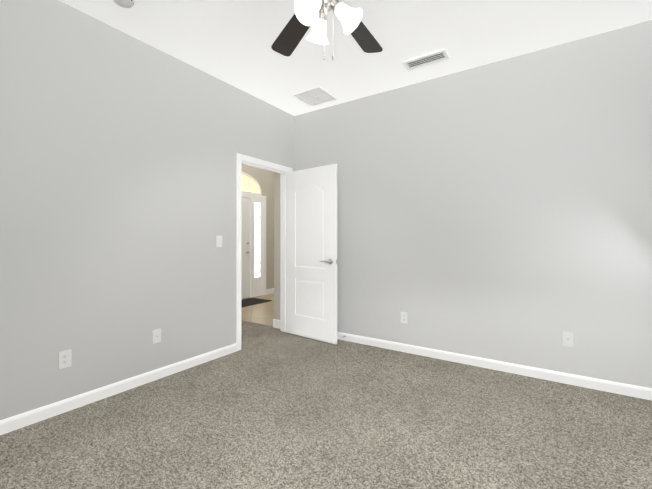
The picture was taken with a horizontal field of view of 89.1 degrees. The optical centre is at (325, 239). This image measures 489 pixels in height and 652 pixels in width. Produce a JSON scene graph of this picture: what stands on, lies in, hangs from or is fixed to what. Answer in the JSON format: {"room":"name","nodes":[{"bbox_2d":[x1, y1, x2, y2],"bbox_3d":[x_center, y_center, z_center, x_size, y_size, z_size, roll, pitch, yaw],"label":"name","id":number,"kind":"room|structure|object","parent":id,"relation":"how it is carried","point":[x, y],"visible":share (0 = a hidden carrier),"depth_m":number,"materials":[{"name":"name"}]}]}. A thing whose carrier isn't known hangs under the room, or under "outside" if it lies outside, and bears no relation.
{"room":"empty bedroom","nodes":[
{"label":"empty bedroom","id":0,"kind":"room"},
{"bbox_2d":[0,0,293,419],"bbox_3d":[-1.565,-0.346,2.712,0.115,3.050,3.965,0,0,34],"label":"wall","id":1,"kind":"structure","parent":0,"point":[119,149],"depth_m":2.50,"materials":[{"name":"grey paint"}]},
{"bbox_2d":[59,349,71,368],"bbox_3d":[-1.786,0.818,2.270,0.008,0.117,0.072,0,0,34],"label":"electrical outlet","id":2,"kind":"object","parent":1,"relation":"attached to","point":[65,358],"visible":1,"depth_m":2.27,"materials":[{"name":"white plastic"}]},
{"bbox_2d":[0,343,236,434],"bbox_3d":[-1.742,1.136,2.330,0.013,0.085,2.847,0,0,34],"label":"baseboard","id":3,"kind":"structure","parent":1,"relation":"attached to","point":[13,423],"depth_m":2.45,"materials":[{"name":"white wood"}]},
{"bbox_2d":[153,328,160,343],"bbox_3d":[-1.426,0.814,2.800,0.014,0.117,0.072,0,0,34],"label":"outlet","id":4,"kind":"object","parent":1,"relation":"attached to","point":[156,335],"visible":1,"depth_m":2.80,"materials":[{"name":"white plastic"}]},
{"bbox_2d":[216,235,221,246],"bbox_3d":[-1.069,0.015,3.333,0.016,0.117,0.072,0,0,34],"label":"light switch","id":5,"kind":"object","parent":1,"relation":"attached to","point":[218,240],"visible":1,"depth_m":3.33,"materials":[{"name":"white plastic"}]},
{"bbox_2d":[236,153,291,350],"bbox_3d":[-0.750,0.131,3.931,0.154,2.102,0.914,0,0,34],"label":"door frame","id":6,"kind":"structure","parent":1,"relation":"attached to","point":[241,159],"depth_m":3.92,"materials":[{"name":"white wood"}]},
{"bbox_2d":[287,164,336,344],"bbox_3d":[-0.195,0.160,3.936,0.789,2.019,0.175,0,0,34],"label":"door","id":7,"kind":"structure","parent":1,"relation":"in","point":[311,253],"depth_m":3.91,"materials":[{"name":"white wood"}]},
{"bbox_2d":[241,293,273,325],"bbox_3d":[-0.757,1.218,6.189,2.240,0.058,2.715,0,0,34],"label":"floor","id":8,"kind":"structure","parent":0,"point":[261,313],"depth_m":5.41,"materials":[{"name":"beige tile"}]},
{"bbox_2d":[241,298,271,306],"bbox_3d":[-1.500,1.181,6.257,0.540,0.014,0.800,0,0,34],"label":"door mat","id":9,"kind":"object","parent":8,"relation":"on","point":[248,302],"visible":0.52,"depth_m":6.30,"materials":[{"name":"grey fabric"}]},
{"bbox_2d":[242,164,273,288],"bbox_3d":[-2.229,-0.339,5.906,0.115,3.050,4.830,0,0,34],"label":"wall","id":10,"kind":"structure","parent":0,"point":[264,179],"depth_m":7.25,"materials":[{"name":"beige paint"}]},
{"bbox_2d":[241,197,249,298],"bbox_3d":[-1.811,0.160,6.428,0.096,2.030,0.919,0,0,34],"label":"front door","id":11,"kind":"structure","parent":10,"relation":"in","point":[245,265],"depth_m":6.71,"materials":[{"name":"white wood"}]},
{"bbox_2d":[242,175,257,276],"bbox_3d":[-1.766,-0.268,6.595,0.006,2.109,1.157,0,0,34],"label":"window","id":12,"kind":"structure","parent":10,"relation":"in","point":[253,186],"depth_m":7.00,"materials":[{"name":"white"}]},
{"bbox_2d":[242,172,265,297],"bbox_3d":[-1.755,-0.087,6.587,0.123,2.548,1.480,0,0,34],"label":"trim","id":13,"kind":"structure","parent":10,"relation":"attached to","point":[258,286],"depth_m":7.01,"materials":[{"name":"white wood"}]},
{"bbox_2d":[266,288,273,294],"bbox_3d":[-1.097,1.134,7.474,0.013,0.110,0.729,0,0,34],"label":"baseboard","id":14,"kind":"structure","parent":10,"relation":"attached to","point":[268,291],"depth_m":7.25,"materials":[{"name":"white wood"}]},
{"bbox_2d":[0,320,651,488],"bbox_3d":[-1.011,1.208,2.337,6.110,0.060,3.965,0,0,34],"label":"floor carpet","id":15,"kind":"object","parent":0,"point":[268,407],"visible":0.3,"depth_m":2.05,"materials":[{"name":"grey carpet"}]},
{"bbox_2d":[59,0,651,115],"bbox_3d":[-0.012,-1.663,1.742,3.780,0.080,4.080,0,0,34],"label":"ceiling","id":16,"kind":"structure","parent":0,"point":[230,42],"depth_m":2.62,"materials":[{"name":"white paint"}]},
{"bbox_2d":[113,0,134,7],"bbox_3d":[-1.360,-1.601,2.218,0.136,0.041,0.136,0,0,34],"label":"smoke detector","id":17,"kind":"object","parent":16,"relation":"attached to","point":[126,3],"visible":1,"depth_m":2.22,"materials":[{"name":"white plastic"}]},
{"bbox_2d":[293,87,336,105],"bbox_3d":[-0.122,-1.612,3.749,0.355,0.012,0.355,0,0,34],"label":"ceiling vent","id":18,"kind":"object","parent":16,"relation":"in","point":[315,96],"visible":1,"depth_m":3.73,"materials":[{"name":"white metal"}]},
{"bbox_2d":[271,0,382,60],"bbox_3d":[0.035,-1.272,1.708,1.246,0.702,1.244,0,0,34],"label":"ceiling fan","id":19,"kind":"object","parent":16,"relation":"hanging from","point":[306,16],"visible":1,"depth_m":1.74,"materials":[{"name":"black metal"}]},
{"bbox_2d":[403,48,448,70],"bbox_3d":[0.895,-1.612,2.976,0.370,0.016,0.165,0,0,34],"label":"ceiling vent","id":20,"kind":"object","parent":16,"relation":"in","point":[427,59],"visible":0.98,"depth_m":2.97,"materials":[{"name":"white metal"}]},
{"bbox_2d":[274,20,651,387],"bbox_3d":[0.998,-0.344,3.431,3.989,3.050,0.145,0,0,34],"label":"wall","id":21,"kind":"structure","parent":0,"point":[500,210],"depth_m":2.96,"materials":[{"name":"grey paint"}]},
{"bbox_2d":[401,312,406,323],"bbox_3d":[0.822,0.821,3.490,0.072,0.117,0.008,0,0,34],"label":"electrical outlet","id":22,"kind":"object","parent":21,"relation":"attached to","point":[403,317],"visible":1,"depth_m":3.49,"materials":[{"name":"white plastic"}]},
{"bbox_2d":[337,332,651,400],"bbox_3d":[1.033,1.138,3.329,3.510,0.085,0.040,0,0,34],"label":"baseboard","id":23,"kind":"structure","parent":21,"relation":"attached to","point":[561,377],"depth_m":2.92,"materials":[{"name":"white wood"}]},
{"bbox_2d":[562,331,572,346],"bbox_3d":[1.978,0.814,2.710,0.072,0.117,0.014,0,0,34],"label":"outlet","id":24,"kind":"object","parent":21,"relation":"attached to","point":[567,338],"visible":1,"depth_m":2.71,"materials":[{"name":"white plastic"}]}
]}

